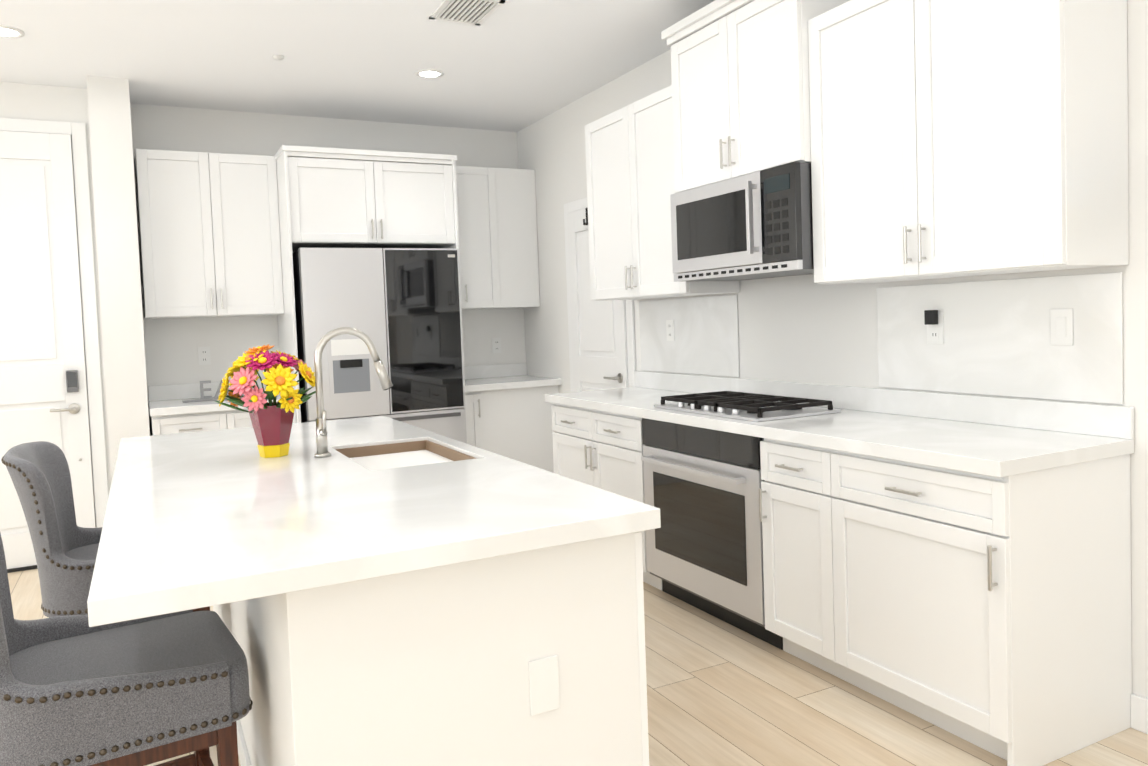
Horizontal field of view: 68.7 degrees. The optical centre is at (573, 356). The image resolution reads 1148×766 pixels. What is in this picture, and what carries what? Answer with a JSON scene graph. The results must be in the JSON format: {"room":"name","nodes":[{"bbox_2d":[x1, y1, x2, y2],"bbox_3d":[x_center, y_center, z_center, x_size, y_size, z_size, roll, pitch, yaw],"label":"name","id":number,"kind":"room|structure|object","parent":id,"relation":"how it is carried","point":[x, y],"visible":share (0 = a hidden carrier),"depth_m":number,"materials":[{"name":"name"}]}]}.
{"room":"kitchen","nodes":[
{"label":"kitchen","id":0,"kind":"room"},
{"bbox_2d":[0,82,110,523],"bbox_3d":[-5.236,-0.064,4.184,5.070,2.850,0.480,-3,3,-27],"label":"wall","id":1,"kind":"structure","parent":0,"point":[40,102],"depth_m":5.01,"materials":[{"name":"white paint"}]},
{"bbox_2d":[0,131,95,572],"bbox_3d":[-3.343,-0.018,4.829,0.915,2.560,0.094,-3,3,-27],"label":"front door","id":2,"kind":"structure","parent":1,"relation":"in","point":[43,389],"depth_m":4.94,"materials":[{"name":"white wood"}]},
{"bbox_2d":[0,118,108,527],"bbox_3d":[-3.364,-0.058,4.865,1.065,2.640,0.018,-3,3,-27],"label":"door frame","id":3,"kind":"structure","parent":1,"relation":"attached to","point":[76,131],"depth_m":5.07,"materials":[{"name":"white wood"}]},
{"bbox_2d":[86,76,149,482],"bbox_3d":[-2.822,-0.201,5.261,0.215,2.850,0.770,-3,3,-27],"label":"wall","id":4,"kind":"structure","parent":0,"point":[110,128],"depth_m":4.90,"materials":[{"name":"white paint"}]},
{"bbox_2d":[130,103,525,435],"bbox_3d":[-1.073,-0.321,6.478,4.015,2.850,0.200,-3,3,-27],"label":"wall","id":5,"kind":"structure","parent":0,"point":[172,345],"depth_m":5.78,"materials":[{"name":"white paint"}]},
{"bbox_2d":[198,347,210,364],"bbox_3d":[-2.484,-0.006,5.639,0.075,0.120,0.008,-3,3,-27],"label":"electrical outlet","id":6,"kind":"object","parent":5,"relation":"attached to","point":[204,357],"visible":1,"depth_m":5.64,"materials":[{"name":"white plastic"}]},
{"bbox_2d":[135,149,286,318],"bbox_3d":[-2.376,-0.784,5.494,0.820,1.040,0.329,-3,3,-27],"label":"upper cabinet","id":7,"kind":"object","parent":5,"relation":"attached to","point":[223,234],"depth_m":5.34,"materials":[{"name":"white wood"}]},
{"bbox_2d":[148,363,526,400],"bbox_3d":[-1.581,0.170,6.105,2.705,0.100,0.014,-3,3,-27],"label":"backsplash","id":8,"kind":"structure","parent":5,"relation":"attached to","point":[160,392],"depth_m":5.66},
{"bbox_2d":[279,149,458,252],"bbox_3d":[-1.451,-1.036,5.789,1.080,0.567,0.640,-3,3,-27],"label":"upper cabinet","id":9,"kind":"object","parent":5,"relation":"attached to","point":[327,199],"depth_m":5.49,"materials":[{"name":"white wood"}]},
{"bbox_2d":[455,164,502,312],"bbox_3d":[-0.828,-0.877,6.288,0.425,1.040,0.329,-3,3,-27],"label":"upper cabinet","id":10,"kind":"object","parent":5,"relation":"attached to","point":[476,188],"depth_m":6.18,"materials":[{"name":"white wood"}]},
{"bbox_2d":[492,338,500,352],"bbox_3d":[-0.608,-0.088,6.603,0.075,0.120,0.008,-3,3,-27],"label":"electrical outlet","id":11,"kind":"object","parent":5,"relation":"attached to","point":[496,345],"visible":1,"depth_m":6.60,"materials":[{"name":"white plastic"}]},
{"bbox_2d":[499,168,539,307],"bbox_3d":[-0.519,-0.896,6.447,0.392,1.040,0.329,-3,3,-27],"label":"upper cabinet","id":12,"kind":"object","parent":5,"relation":"attached to","point":[517,193],"depth_m":6.34,"materials":[{"name":"white wood"}]},
{"bbox_2d":[0,0,714,131],"bbox_3d":[-1.371,-1.550,1.230,9.800,0.100,9.600,-3,3,-27],"label":"ceiling","id":13,"kind":"structure","parent":0,"point":[513,65],"depth_m":4.57,"materials":[{"name":"white paint"}]},
{"bbox_2d":[0,25,24,37],"bbox_3d":[-2.757,-1.572,4.059,0.170,0.008,0.170,-3,3,-27],"label":"recessed light","id":14,"kind":"object","parent":13,"relation":"in","point":[9,32],"visible":0.9,"depth_m":4.08,"materials":[{"name":"white"}]},
{"bbox_2d":[273,55,283,59],"bbox_3d":[-1.615,-1.637,4.590,0.060,0.012,0.060,-3,3,-27],"label":"ceiling sensor","id":15,"kind":"object","parent":13,"relation":"attached to","point":[278,57],"visible":0.94,"depth_m":4.57,"materials":[{"name":"white plastic"}]},
{"bbox_2d":[415,69,443,77],"bbox_3d":[-0.861,-1.685,5.000,0.170,0.008,0.170,-3,3,-27],"label":"recessed light","id":16,"kind":"object","parent":13,"relation":"in","point":[428,73],"visible":0.94,"depth_m":5.00,"materials":[{"name":"white"}]},
{"bbox_2d":[429,0,504,25],"bbox_3d":[-0.513,-1.652,3.998,0.260,0.008,0.340,-3,3,-27],"label":"ceiling vent","id":17,"kind":"object","parent":13,"relation":"in","point":[476,12],"visible":1,"depth_m":4.01,"materials":[{"name":"white metal"}]},
{"bbox_2d":[8,569,1147,765],"bbox_3d":[-1.262,1.395,1.363,9.800,0.100,9.600,-3,3,-27],"label":"floor","id":18,"kind":"structure","parent":0,"point":[720,692],"depth_m":2.83,"materials":[{"name":"brown wood"}]},
{"bbox_2d":[1,441,209,617],"bbox_3d":[-1.546,0.782,2.883,0.618,1.008,0.554,-3,3,-27],"label":"stool","id":19,"kind":"object","parent":18,"relation":"on","point":[65,546],"visible":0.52,"depth_m":2.61,"materials":[{"name":"grey fabric"}]},
{"bbox_2d":[0,533,252,765],"bbox_3d":[-1.106,0.810,1.935,0.606,1.004,0.539,-4,3,-33],"label":"stool","id":20,"kind":"object","parent":18,"relation":"on","point":[76,690],"visible":0.94,"depth_m":1.83,"materials":[{"name":"grey fabric"}]},
{"bbox_2d":[149,409,298,435],"bbox_3d":[-2.258,0.759,5.443,0.820,0.875,0.599,-3,3,-27],"label":"base cabinet","id":21,"kind":"object","parent":18,"relation":"on","point":[186,422],"depth_m":5.10,"materials":[{"name":"white wood"}]},
{"bbox_2d":[149,393,280,416],"bbox_3d":[-2.270,0.300,5.405,0.828,0.045,0.634,-3,3,-27],"label":"countertop","id":22,"kind":"structure","parent":21,"relation":"on","point":[158,408],"depth_m":5.09,"materials":[{"name":"white stone"}]},
{"bbox_2d":[182,380,243,402],"bbox_3d":[-2.260,0.212,5.426,0.500,0.127,0.070,-3,3,-27],"label":"sign","id":23,"kind":"object","parent":22,"relation":"on","point":[205,398],"visible":0.58,"depth_m":5.37,"materials":[{"name":"silver metal"}]},
{"bbox_2d":[292,248,466,443],"bbox_3d":[-1.366,0.216,5.793,1.033,1.860,0.730,-3,3,-27],"label":"fridge","id":24,"kind":"object","parent":18,"relation":"on","point":[400,308],"visible":0.52,"depth_m":5.47,"materials":[{"name":"silver metal"}]},
{"bbox_2d":[213,532,648,765],"bbox_3d":[-0.723,0.822,2.830,0.803,0.872,2.386,-3,3,-27],"label":"kitchen island","id":25,"kind":"object","parent":18,"relation":"on","point":[380,591],"depth_m":1.78,"materials":[{"name":"white paint"}]},
{"bbox_2d":[87,416,660,626],"bbox_3d":[-0.868,0.369,2.743,1.130,0.045,2.460,-3,3,-27],"label":"island countertop","id":26,"kind":"structure","parent":25,"relation":"on","point":[193,520],"depth_m":1.94,"materials":[{"name":"white stone"}]},
{"bbox_2d":[215,344,315,457],"bbox_3d":[-1.058,0.151,2.893,0.338,0.388,0.337,-3,3,-27],"label":"vase","id":27,"kind":"object","parent":26,"relation":"on","point":[271,421],"visible":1,"depth_m":2.84,"materials":[{"name":"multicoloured plant"}]},
{"bbox_2d":[314,327,392,457],"bbox_3d":[-0.752,0.116,2.879,0.282,0.437,0.108,-3,3,-27],"label":"faucet","id":28,"kind":"object","parent":26,"relation":"on","point":[321,425],"visible":1,"depth_m":2.85,"materials":[{"name":"silver metal"}]},
{"bbox_2d":[347,440,458,467],"bbox_3d":[-0.588,0.470,2.912,0.368,0.260,0.618,-3,3,-27],"label":"sink","id":29,"kind":"object","parent":26,"relation":"in","point":[407,451],"depth_m":3.14,"materials":[{"name":"white ceramic"}]},
{"bbox_2d":[465,385,558,472],"bbox_3d":[-0.527,0.655,6.332,0.677,0.875,0.599,-3,3,-27],"label":"base cabinet","id":30,"kind":"object","parent":18,"relation":"on","point":[516,424],"depth_m":6.06,"materials":[{"name":"white wood"}]},
{"bbox_2d":[464,373,561,392],"bbox_3d":[-0.571,0.198,6.277,0.757,0.045,0.634,-3,3,-27],"label":"countertop","id":31,"kind":"structure","parent":30,"relation":"on","point":[473,384],"depth_m":6.08,"materials":[{"name":"white stone"}]},
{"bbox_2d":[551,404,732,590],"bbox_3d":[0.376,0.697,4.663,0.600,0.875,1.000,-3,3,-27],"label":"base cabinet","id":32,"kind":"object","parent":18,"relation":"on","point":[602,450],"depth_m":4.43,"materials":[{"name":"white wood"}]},
{"bbox_2d":[641,418,782,649],"bbox_3d":[0.777,0.722,3.813,0.645,0.872,0.870,-3,3,-27],"label":"oven","id":33,"kind":"object","parent":18,"relation":"on","point":[704,543],"visible":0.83,"depth_m":3.62,"materials":[{"name":"silver metal"}]},
{"bbox_2d":[754,436,848,682],"bbox_3d":[1.107,0.734,3.243,0.600,0.875,0.437,-3,3,-27],"label":"base cabinet","id":34,"kind":"object","parent":18,"relation":"on","point":[802,492],"depth_m":3.10,"materials":[{"name":"white wood"}]},
{"bbox_2d":[841,452,1131,765],"bbox_3d":[1.320,0.745,2.829,0.600,0.875,0.732,-3,3,-27],"label":"base cabinet","id":35,"kind":"object","parent":18,"relation":"on","point":[955,562],"depth_m":2.54,"materials":[{"name":"white wood"}]},
{"bbox_2d":[545,388,1133,479],"bbox_3d":[0.784,0.261,3.777,0.636,0.045,2.954,-3,3,-27],"label":"countertop","id":36,"kind":"structure","parent":35,"relation":"on","point":[999,451],"depth_m":2.85,"materials":[{"name":"white stone"}]},
{"bbox_2d":[654,391,840,421],"bbox_3d":[0.754,0.214,3.777,0.450,0.050,0.760,-3,3,-27],"label":"cooktop","id":37,"kind":"object","parent":36,"relation":"in","point":[747,406],"visible":1,"depth_m":3.63,"materials":[{"name":"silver metal"}]},
{"bbox_2d":[517,0,1147,698],"bbox_3d":[1.480,-0.335,4.699,1.500,2.850,5.300,-3,3,-27],"label":"wall","id":38,"kind":"structure","parent":0,"point":[801,328],"depth_m":3.85,"materials":[{"name":"white paint"}]},
{"bbox_2d":[567,208,628,391],"bbox_3d":[0.140,0.048,5.594,0.092,2.088,0.732,-3,3,-27],"label":"pantry door","id":39,"kind":"structure","parent":38,"relation":"in","point":[599,345],"depth_m":5.66,"materials":[{"name":"white wood"}]},
{"bbox_2d":[564,197,635,391],"bbox_3d":[0.175,0.013,5.611,0.018,2.170,0.880,-3,3,-27],"label":"door frame","id":40,"kind":"structure","parent":38,"relation":"attached to","point":[576,205],"depth_m":5.70,"materials":[{"name":"white wood"}]},
{"bbox_2d":[585,86,739,303],"bbox_3d":[0.454,-0.849,4.624,0.331,1.040,0.990,-3,3,-27],"label":"upper cabinet","id":41,"kind":"object","parent":38,"relation":"attached to","point":[627,148],"depth_m":4.53,"materials":[{"name":"white wood"}]},
{"bbox_2d":[666,320,674,340],"bbox_3d":[0.556,-0.152,4.846,0.008,0.120,0.075,-3,3,-27],"label":"electrical outlet","id":42,"kind":"object","parent":38,"relation":"attached to","point":[670,332],"visible":1,"depth_m":4.84,"materials":[{"name":"white plastic"}]},
{"bbox_2d":[665,0,828,195],"bbox_3d":[0.848,-1.164,3.766,0.380,0.746,0.880,-3,3,-27],"label":"upper cabinet","id":43,"kind":"object","parent":38,"relation":"attached to","point":[739,89],"depth_m":3.62,"materials":[{"name":"white wood"}]},
{"bbox_2d":[670,162,813,281],"bbox_3d":[0.833,-0.575,3.774,0.458,0.421,0.872,-3,3,-27],"label":"over-the-range microwave","id":44,"kind":"object","parent":43,"relation":"attached to","point":[756,225],"visible":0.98,"depth_m":3.59,"materials":[{"name":"silver metal"}]},
{"bbox_2d":[633,372,1133,439],"bbox_3d":[1.057,0.172,3.915,0.016,0.100,2.954,-3,3,-27],"label":"backsplash","id":45,"kind":"structure","parent":38,"relation":"attached to","point":[1091,419],"depth_m":3.22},
{"bbox_2d":[927,312,943,343],"bbox_3d":[1.389,-0.110,3.229,0.008,0.120,0.075,-3,3,-27],"label":"electrical outlet","id":46,"kind":"object","parent":38,"relation":"attached to","point":[935,333],"visible":0.73,"depth_m":3.22,"materials":[{"name":"white plastic"}]},
{"bbox_2d":[924,310,937,324],"bbox_3d":[1.370,-0.151,3.218,0.030,0.055,0.040,-3,3,-27],"label":"plug","id":47,"kind":"object","parent":46,"relation":"attached to","point":[930,317],"visible":1,"depth_m":3.20,"materials":[{"name":"black plastic"}]},
{"bbox_2d":[805,0,1128,287],"bbox_3d":[1.317,-0.806,2.949,0.331,1.040,1.020,-3,3,-27],"label":"upper cabinet","id":48,"kind":"object","parent":38,"relation":"attached to","point":[948,138],"depth_m":2.71,"materials":[{"name":"white wood"}]},
{"bbox_2d":[1050,309,1072,344],"bbox_3d":[1.617,-0.098,2.784,0.008,0.120,0.075,-3,3,-27],"label":"light switch","id":49,"kind":"object","parent":38,"relation":"attached to","point":[1061,323],"visible":1,"depth_m":2.78,"materials":[{"name":"white plastic"}]},
{"bbox_2d":[1131,694,1147,733],"bbox_3d":[1.915,1.127,2.368,0.017,0.110,0.651,-3,3,-27],"label":"baseboard","id":50,"kind":"structure","parent":38,"relation":"attached to","point":[1139,713],"depth_m":2.62,"materials":[{"name":"white wood"}]}
]}

